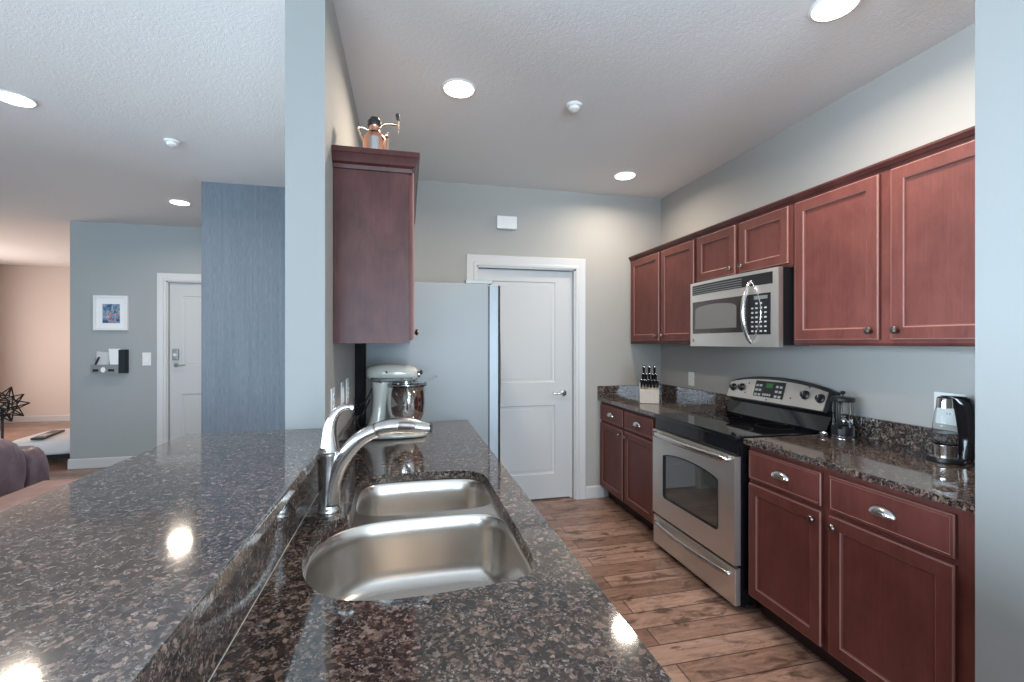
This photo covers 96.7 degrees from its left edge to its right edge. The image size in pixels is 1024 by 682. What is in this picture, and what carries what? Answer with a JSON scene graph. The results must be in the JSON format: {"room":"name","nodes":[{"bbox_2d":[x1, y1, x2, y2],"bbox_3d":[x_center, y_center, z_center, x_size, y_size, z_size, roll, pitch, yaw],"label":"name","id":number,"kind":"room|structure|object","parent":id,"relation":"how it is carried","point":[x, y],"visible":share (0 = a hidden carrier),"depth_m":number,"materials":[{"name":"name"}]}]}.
{"room":"kitchen","nodes":[
{"label":"kitchen","id":0,"kind":"room"},
{"bbox_2d":[0,265,69,415],"bbox_3d":[-7.395,0.033,8.351,3.580,2.755,0.120,0,0,-13],"label":"wall","id":1,"kind":"structure","parent":0,"point":[34,300],"depth_m":8.05,"materials":[{"name":"beige paint"}]},
{"bbox_2d":[0,415,69,422],"bbox_3d":[-7.380,1.356,8.286,3.340,0.108,0.014,0,0,-13],"label":"baseboard","id":2,"kind":"structure","parent":1,"relation":"attached to","point":[41,418],"depth_m":8.05,"materials":[{"name":"grey paint"}]},
{"bbox_2d":[70,221,200,458],"bbox_3d":[-1.694,0.033,5.869,6.640,2.755,0.120,0,0,-13],"label":"wall","id":3,"kind":"structure","parent":0,"point":[112,414],"depth_m":5.16,"materials":[{"name":"grey paint"}]},
{"bbox_2d":[67,456,132,468],"bbox_3d":[-4.505,1.356,5.146,0.864,0.108,0.014,0,0,-13],"label":"baseboard","id":4,"kind":"structure","parent":3,"relation":"attached to","point":[105,461],"depth_m":5.10,"materials":[{"name":"grey paint"}]},
{"bbox_2d":[90,350,128,373],"bbox_3d":[-4.513,0.218,5.105,0.326,0.264,0.086,0,0,-13],"label":"wall organizer","id":5,"kind":"object","parent":3,"relation":"attached to","point":[123,355],"visible":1,"depth_m":5.09,"materials":[{"name":"grey metal"}]},
{"bbox_2d":[96,351,109,364],"bbox_3d":[-4.588,0.215,5.101,0.125,0.220,0.036,0,0,-13],"label":"envelope","id":6,"kind":"object","parent":5,"relation":"in","point":[104,356],"visible":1,"depth_m":5.10,"materials":[{"name":"white paper"}]},
{"bbox_2d":[109,349,120,364],"bbox_3d":[-4.451,0.200,5.096,0.110,0.250,0.011,0,0,-13],"label":"paper sheet","id":7,"kind":"object","parent":5,"relation":"in","point":[113,353],"visible":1,"depth_m":5.09,"materials":[{"name":"white paper"}]},
{"bbox_2d":[93,295,128,329],"bbox_3d":[-4.521,-0.328,5.132,0.330,0.390,0.030,0,0,-13],"label":"picture frame","id":8,"kind":"object","parent":3,"relation":"attached to","point":[109,312],"visible":1,"depth_m":5.13,"materials":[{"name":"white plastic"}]},
{"bbox_2d":[102,304,119,322],"bbox_3d":[-4.521,-0.321,5.133,0.166,0.215,0.002,0,0,-13],"label":"print","id":9,"kind":"object","parent":8,"relation":"attached to","point":[110,312],"depth_m":5.13},
{"bbox_2d":[142,352,150,365],"bbox_3d":[-4.192,0.195,5.221,0.085,0.150,0.010,0,0,-13],"label":"light switch","id":10,"kind":"object","parent":3,"relation":"attached to","point":[146,356],"visible":1,"depth_m":5.22,"materials":[{"name":"white plastic"}]},
{"bbox_2d":[157,273,200,445],"bbox_3d":[-3.574,0.307,5.420,1.075,2.205,0.142,0,0,-13],"label":"trim","id":11,"kind":"structure","parent":3,"relation":"attached to","point":[164,280],"depth_m":5.25,"materials":[{"name":"grey paint"}]},
{"bbox_2d":[170,283,200,440],"bbox_3d":[-3.570,0.353,5.403,0.869,2.090,0.096,0,0,-13],"label":"door","id":12,"kind":"structure","parent":3,"relation":"in","point":[185,298],"depth_m":5.36,"materials":[{"name":"grey paint"}]},
{"bbox_2d":[201,181,284,432],"bbox_3d":[-1.938,0.033,4.026,1.390,2.755,0.120,0,0,-13],"label":"wall","id":13,"kind":"structure","parent":0,"point":[243,225],"depth_m":3.88,"materials":[{"name":"blue paint"}]},
{"bbox_2d":[285,0,365,435],"bbox_3d":[-1.018,0.033,2.853,0.130,2.755,2.580,0,0,-13],"label":"wall","id":14,"kind":"structure","parent":0,"point":[320,107],"depth_m":1.60,"materials":[{"name":"beige paint"}]},
{"bbox_2d":[330,387,334,412],"bbox_3d":[-0.693,0.235,1.764,0.009,0.115,0.075,0,0,-13],"label":"wall outlet","id":15,"kind":"object","parent":14,"relation":"attached to","point":[332,390],"visible":0.7,"depth_m":1.74,"materials":[{"name":"white plastic"}]},
{"bbox_2d":[341,381,343,404],"bbox_3d":[-0.755,0.235,2.032,0.010,0.115,0.075,0,0,-13],"label":"light switch","id":16,"kind":"object","parent":14,"relation":"attached to","point":[342,383],"visible":0.74,"depth_m":2.01,"materials":[{"name":"white plastic"}]},
{"bbox_2d":[346,377,348,403],"bbox_3d":[-0.796,0.235,2.207,0.009,0.120,0.085,0,0,-13],"label":"wall outlet","id":17,"kind":"object","parent":14,"relation":"attached to","point":[347,379],"visible":1,"depth_m":2.18,"materials":[{"name":"white plastic"}]},
{"bbox_2d":[337,412,357,447],"bbox_3d":[-0.757,0.443,2.073,0.019,0.106,0.938,0,0,-13],"label":"backsplash","id":18,"kind":"structure","parent":14,"relation":"attached to","point":[351,427],"depth_m":2.13,"materials":[{"name":"brown stone"}]},
{"bbox_2d":[332,145,419,342],"bbox_3d":[-0.643,-0.376,2.288,0.340,0.761,1.042,0,0,-13],"label":"upper cabinet","id":19,"kind":"object","parent":14,"relation":"attached to","point":[375,190],"visible":1,"depth_m":1.81,"materials":[{"name":"brown wood"}]},
{"bbox_2d":[357,113,399,149],"bbox_3d":[-0.575,-0.861,1.960,0.162,0.258,0.097,0,0,21],"label":"copper growler","id":20,"kind":"object","parent":19,"relation":"on","point":[373,138],"visible":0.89,"depth_m":1.94,"materials":[{"name":"brown metal"}]},
{"bbox_2d":[379,113,399,133],"bbox_3d":[-0.529,-0.945,1.966,0.090,0.090,0.023,0,0,-13],"label":"tap","id":21,"kind":"object","parent":20,"relation":"on","point":[397,124],"depth_m":1.96,"materials":[{"name":"metal"}]},
{"bbox_2d":[0,421,850,681],"bbox_3d":[-2.800,1.460,2.326,10.400,0.100,14.600,0,0,-13],"label":"floor","id":22,"kind":"structure","parent":0,"point":[695,634],"depth_m":2.44,"materials":[{"name":"brown wood"}]},
{"bbox_2d":[0,438,49,496],"bbox_3d":[-2.835,0.923,1.928,0.971,0.973,1.000,0,0,-13],"label":"leather armchair","id":23,"kind":"object","parent":22,"relation":"on","point":[21,467],"visible":0.35,"depth_m":2.25,"materials":[{"name":"leather"}]},
{"bbox_2d":[0,479,77,511],"bbox_3d":[-1.724,1.035,1.365,0.630,0.750,1.800,0,0,-13],"label":"dining table","id":24,"kind":"object","parent":22,"relation":"on","point":[15,498],"visible":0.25,"depth_m":2.00,"materials":[{"name":"brown wood"}]},
{"bbox_2d":[12,429,69,459],"bbox_3d":[-5.476,1.260,5.574,0.740,0.300,0.900,0,0,-19],"label":"coffee table","id":25,"kind":"object","parent":22,"relation":"on","point":[57,446],"visible":0.31,"depth_m":5.21,"materials":[{"name":"white"}]},
{"bbox_2d":[30,430,64,439],"bbox_3d":[-5.496,1.097,5.395,0.120,0.026,0.520,0,0,-26],"label":"remote control","id":26,"kind":"object","parent":25,"relation":"on","point":[53,432],"visible":1,"depth_m":5.33,"materials":[{"name":"black plastic"}]},
{"bbox_2d":[366,279,500,460],"bbox_3d":[-0.547,0.505,3.302,0.907,1.810,0.900,0,0,-13],"label":"refrigerator","id":27,"kind":"object","parent":22,"relation":"on","point":[458,339],"visible":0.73,"depth_m":2.88,"materials":[{"name":"grey metal"}]},
{"bbox_2d":[600,401,655,530],"bbox_3d":[1.194,0.969,3.717,0.651,0.883,0.988,0,0,-13],"label":"base cabinet","id":28,"kind":"object","parent":22,"relation":"on","point":[626,437],"visible":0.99,"depth_m":3.61,"materials":[{"name":"brown wood"}]},
{"bbox_2d":[597,384,729,416],"bbox_3d":[1.201,0.458,3.715,0.643,0.136,1.002,0,0,-13],"label":"countertop","id":29,"kind":"structure","parent":28,"relation":"on","point":[672,398],"depth_m":3.73,"materials":[{"name":"brown stone"}]},
{"bbox_2d":[639,383,658,403],"bbox_3d":[1.123,0.416,3.727,0.150,0.159,0.145,0,0,15],"label":"knife block","id":30,"kind":"object","parent":29,"relation":"on","point":[646,395],"visible":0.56,"depth_m":3.66,"materials":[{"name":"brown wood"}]},
{"bbox_2d":[652,376,839,608],"bbox_3d":[1.368,0.818,2.824,0.739,1.185,0.810,0,0,-13],"label":"electric range","id":31,"kind":"object","parent":22,"relation":"on","point":[701,479],"visible":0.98,"depth_m":2.65,"materials":[{"name":"silver metal"}]},
{"bbox_2d":[654,410,830,440],"bbox_3d":[1.370,0.503,2.824,0.612,0.024,0.810,0,0,-13],"label":"cooktop","id":32,"kind":"object","parent":31,"relation":"in","point":[725,425],"depth_m":2.71,"materials":[{"name":"black glass"}]},
{"bbox_2d":[749,446,974,681],"bbox_3d":[1.611,0.969,1.927,0.651,0.883,0.998,0,0,-13],"label":"base cabinet","id":33,"kind":"object","parent":22,"relation":"on","point":[876,581],"visible":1,"depth_m":1.76,"materials":[{"name":"brown wood"}]},
{"bbox_2d":[744,415,974,513],"bbox_3d":[1.617,0.458,1.929,0.643,0.136,1.000,0,0,-13],"label":"countertop","id":34,"kind":"structure","parent":33,"relation":"on","point":[890,454],"depth_m":1.95,"materials":[{"name":"brown stone"}]},
{"bbox_2d":[819,431,827,435],"bbox_3d":[1.655,0.486,2.418,0.038,0.020,0.080,0,0,32],"label":"scoop","id":35,"kind":"object","parent":34,"relation":"on","point":[825,433],"visible":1,"depth_m":2.39,"materials":[{"name":"silver metal"}]},
{"bbox_2d":[830,391,854,437],"bbox_3d":[1.734,0.376,2.378,0.107,0.240,0.133,0,0,15],"label":"press","id":36,"kind":"object","parent":34,"relation":"on","point":[842,426],"visible":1,"depth_m":2.35,"materials":[{"name":"clear glass"}]},
{"bbox_2d":[926,395,974,464],"bbox_3d":[1.816,0.359,1.894,0.142,0.272,0.125,0,0,7],"label":"electric kettle","id":37,"kind":"object","parent":34,"relation":"on","point":[953,423],"visible":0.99,"depth_m":1.86,"materials":[{"name":"black plastic"}]},
{"bbox_3d":[-0.139,0.969,0.881,0.682,0.882,3.980,0,0,-13],"label":"base cabinet","id":38,"kind":"object","parent":22,"relation":"on","visible":0},
{"bbox_2d":[155,412,672,681],"bbox_3d":[-0.162,0.431,0.879,0.678,0.189,3.985,0,0,-13],"label":"countertop","id":39,"kind":"structure","parent":38,"relation":"on","point":[553,622],"depth_m":0.81,"materials":[{"name":"grey stone"}]},
{"bbox_2d":[332,600,356,621],"bbox_3d":[-0.313,0.495,0.835,0.091,0.002,0.020,0,0,42],"label":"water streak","id":40,"kind":"object","parent":39,"relation":"on","point":[334,601],"visible":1,"depth_m":0.83,"materials":[{"name":"liquid"}]},
{"bbox_2d":[355,344,364,429],"bbox_3d":[-0.882,0.253,2.647,0.036,0.485,0.207,0,0,-13],"label":"filler panel","id":41,"kind":"object","parent":39,"relation":"on","point":[359,348],"visible":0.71,"depth_m":2.55,"materials":[{"name":"black laminate"}]},
{"bbox_2d":[317,404,432,514],"bbox_3d":[-0.401,0.339,1.331,0.338,0.313,0.069,0,0,1],"label":"kitchen faucet","id":42,"kind":"object","parent":39,"relation":"on","point":[333,462],"visible":0.98,"depth_m":1.31,"materials":[{"name":"grey metal"}]},
{"bbox_2d":[355,364,437,438],"bbox_3d":[-0.601,0.305,2.384,0.414,0.381,0.264,0,0,-13],"label":"stand mixer","id":43,"kind":"object","parent":39,"relation":"on","point":[396,387],"visible":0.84,"depth_m":2.34,"materials":[{"name":"grey metal"}]},
{"bbox_2d":[387,386,424,419],"bbox_3d":[-0.562,0.345,2.416,0.212,0.247,0.212,0,0,36],"label":"mixing bowl","id":44,"kind":"object","parent":43,"relation":"on","point":[402,401],"depth_m":2.33,"materials":[{"name":"silver metal"}]},
{"bbox_2d":[302,478,532,600],"bbox_3d":[-0.276,0.631,1.309,0.544,0.206,0.886,0,0,-13],"label":"sink","id":45,"kind":"object","parent":39,"relation":"in","point":[401,539],"visible":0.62,"depth_m":1.35,"materials":[{"name":"silver metal"}]},
{"bbox_2d":[390,599,451,604],"bbox_3d":[-0.173,0.495,0.866,0.117,0.002,0.020,0,0,0],"label":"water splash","id":46,"kind":"object","parent":39,"relation":"on","point":[406,600],"visible":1,"depth_m":0.86,"materials":[{"name":"liquid"}]},
{"bbox_3d":[-4.857,1.220,4.281,0.410,0.380,0.410,0,0,-13],"label":"side table","id":47,"kind":"object","parent":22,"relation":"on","visible":0},
{"bbox_2d":[0,387,29,438],"bbox_3d":[-4.808,0.729,4.292,0.341,0.600,0.341,0,0,-13],"label":"sculpture","id":48,"kind":"object","parent":47,"relation":"on","point":[3,410],"visible":0.95,"depth_m":4.32,"materials":[{"name":"grey metal"}]},
{"bbox_2d":[0,0,974,266],"bbox_3d":[-2.800,-1.395,2.326,10.400,0.100,14.600,0,0,-13],"label":"ceiling","id":49,"kind":"structure","parent":0,"point":[670,92],"depth_m":2.38,"materials":[{"name":"white paint"}]},
{"bbox_2d":[0,89,38,106],"bbox_3d":[-2.740,-1.338,2.508,0.182,0.012,0.182,0,0,-13],"label":"recessed light","id":50,"kind":"object","parent":49,"relation":"in","point":[14,98],"visible":1,"depth_m":2.50,"materials":[{"name":"white"}]},
{"bbox_2d":[163,138,179,147],"bbox_3d":[-2.275,-1.325,3.045,0.090,0.039,0.090,0,0,-13],"label":"smoke detector","id":51,"kind":"object","parent":49,"relation":"attached to","point":[170,142],"visible":1,"depth_m":3.02,"materials":[{"name":"white plastic"}]},
{"bbox_2d":[168,199,190,205],"bbox_3d":[-3.190,-1.338,4.371,0.182,0.012,0.182,0,0,-13],"label":"recessed light","id":52,"kind":"object","parent":49,"relation":"in","point":[174,201],"visible":1,"depth_m":4.34,"materials":[{"name":"white"}]},
{"bbox_2d":[442,78,475,97],"bbox_3d":[-0.280,-1.338,2.409,0.182,0.012,0.182,0,0,-13],"label":"recessed light","id":53,"kind":"object","parent":49,"relation":"in","point":[456,87],"visible":1,"depth_m":2.39,"materials":[{"name":"white plastic"}]},
{"bbox_2d":[566,101,581,112],"bbox_3d":[0.352,-1.325,2.582,0.090,0.039,0.090,0,0,-13],"label":"smoke detector","id":54,"kind":"object","parent":49,"relation":"attached to","point":[572,106],"visible":1,"depth_m":2.56,"materials":[{"name":"white plastic"}]},
{"bbox_2d":[613,171,636,179],"bbox_3d":[0.910,-1.338,3.665,0.182,0.012,0.182,0,0,-13],"label":"recessed light","id":55,"kind":"object","parent":49,"relation":"in","point":[624,175],"visible":1,"depth_m":3.64,"materials":[{"name":"white"}]},
{"bbox_2d":[808,0,861,21],"bbox_3d":[1.289,-1.338,1.816,0.182,0.012,0.182,0,0,-13],"label":"recessed light","id":56,"kind":"object","parent":49,"relation":"in","point":[821,10],"visible":1,"depth_m":1.82,"materials":[{"name":"white"}]},
{"bbox_2d":[414,180,660,496],"bbox_3d":[0.173,0.033,4.055,2.735,2.755,0.120,0,0,-13],"label":"wall","id":57,"kind":"structure","parent":0,"point":[453,221],"depth_m":4.09,"materials":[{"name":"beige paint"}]},
{"bbox_2d":[496,216,516,230],"bbox_3d":[-0.046,-1.024,3.919,0.176,0.113,0.045,0,0,-13],"label":"door chime","id":58,"kind":"object","parent":57,"relation":"attached to","point":[502,222],"visible":1,"depth_m":3.90,"materials":[{"name":"white plastic"}]},
{"bbox_2d":[478,269,569,499],"bbox_3d":[0.118,0.382,4.016,0.844,2.033,0.091,0,0,-13],"label":"door","id":59,"kind":"structure","parent":57,"relation":"in","point":[534,305],"depth_m":4.05,"materials":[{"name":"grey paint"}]},
{"bbox_2d":[466,254,585,498],"bbox_3d":[0.123,0.333,4.032,1.078,2.155,0.142,0,0,-13],"label":"trim","id":60,"kind":"structure","parent":57,"relation":"attached to","point":[474,262],"depth_m":4.08,"materials":[{"name":"white paint"}]},
{"bbox_2d":[569,272,571,496],"bbox_3d":[0.532,0.386,4.142,0.020,2.049,0.028,0,0,-13],"label":"trim","id":61,"kind":"structure","parent":57,"relation":"attached to","point":[570,272],"depth_m":4.13,"materials":[{"name":"grey paint"}]},
{"bbox_2d":[586,485,603,498],"bbox_3d":[0.747,1.356,4.120,0.178,0.108,0.014,0,0,-13],"label":"baseboard","id":62,"kind":"structure","parent":57,"relation":"attached to","point":[597,491],"depth_m":4.11,"materials":[{"name":"grey paint"}]},
{"bbox_2d":[597,385,659,396],"bbox_3d":[1.079,0.447,4.189,0.620,0.098,0.022,0,0,-13],"label":"backsplash","id":63,"kind":"structure","parent":57,"relation":"attached to","point":[615,390],"depth_m":4.16,"materials":[{"name":"brown stone"}]},
{"bbox_2d":[661,23,974,427],"bbox_3d":[2.384,0.033,0.324,0.120,2.755,8.150,0,0,-13],"label":"wall","id":64,"kind":"structure","parent":0,"point":[929,97],"depth_m":2.44,"materials":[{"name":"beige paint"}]},
{"bbox_2d":[629,232,696,343],"bbox_3d":[1.335,-0.382,3.751,0.362,0.798,0.986,0,0,-13],"label":"upper cabinet","id":65,"kind":"object","parent":64,"relation":"attached to","point":[662,276],"visible":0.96,"depth_m":3.63,"materials":[{"name":"brown wood"}]},
{"bbox_2d":[688,372,693,385],"bbox_3d":[1.504,0.310,3.820,0.009,0.115,0.075,0,0,-13],"label":"wall outlet","id":66,"kind":"object","parent":64,"relation":"attached to","point":[690,374],"visible":1,"depth_m":3.81,"materials":[{"name":"white plastic"}]},
{"bbox_2d":[659,384,729,407],"bbox_3d":[1.503,0.443,3.785,0.022,0.106,1.002,0,0,-13],"label":"backsplash","id":67,"kind":"structure","parent":64,"relation":"attached to","point":[715,399],"depth_m":3.73,"materials":[{"name":"brown stone"}]},
{"bbox_2d":[695,196,793,282],"bbox_3d":[1.541,-0.592,2.867,0.362,0.378,0.825,0,0,-13],"label":"upper cabinet","id":68,"kind":"object","parent":64,"relation":"attached to","point":[760,238],"visible":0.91,"depth_m":2.73,"materials":[{"name":"brown wood"}]},
{"bbox_2d":[690,266,808,346],"bbox_3d":[1.487,-0.189,2.852,0.475,0.433,0.775,0,0,-13],"label":"microwave oven","id":69,"kind":"object","parent":68,"relation":"attached to","point":[753,308],"visible":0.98,"depth_m":2.63,"materials":[{"name":"silver metal"}]},
{"bbox_2d":[791,126,974,346],"bbox_3d":[1.750,-0.382,1.969,0.362,0.798,1.016,0,0,-13],"label":"upper cabinet","id":70,"kind":"object","parent":64,"relation":"attached to","point":[884,251],"visible":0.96,"depth_m":1.92,"materials":[{"name":"brown wood"}]},
{"bbox_2d":[854,415,974,460],"bbox_3d":[1.919,0.443,1.999,0.022,0.106,1.000,0,0,-13],"label":"backsplash","id":71,"kind":"structure","parent":64,"relation":"attached to","point":[908,435],"depth_m":2.21,"materials":[{"name":"brown stone"}]},
{"bbox_2d":[934,392,965,409],"bbox_3d":[1.926,0.295,2.004,0.009,0.140,0.120,0,0,-13],"label":"wall outlet","id":72,"kind":"object","parent":64,"relation":"attached to","point":[936,394],"visible":0.12,"depth_m":2.03,"materials":[{"name":"white plastic"}]},
{"bbox_2d":[975,0,1023,681],"bbox_3d":[1.728,0.033,1.375,0.680,2.755,0.125,0,0,-13],"label":"wall","id":73,"kind":"structure","parent":0,"point":[999,24],"depth_m":1.30,"materials":[{"name":"paint"}]},
{"bbox_3d":[-0.416,0.873,0.222,0.111,1.074,2.820,0,0,-13],"label":"wall","id":74,"kind":"structure","parent":0,"visible":0},
{"bbox_2d":[0,429,322,681],"bbox_3d":[-0.527,0.319,0.168,0.474,0.030,2.865,0,0,-13],"label":"bar","id":75,"kind":"object","parent":74,"relation":"on","point":[106,573],"visible":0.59,"depth_m":0.67,"materials":[{"name":"stone"}]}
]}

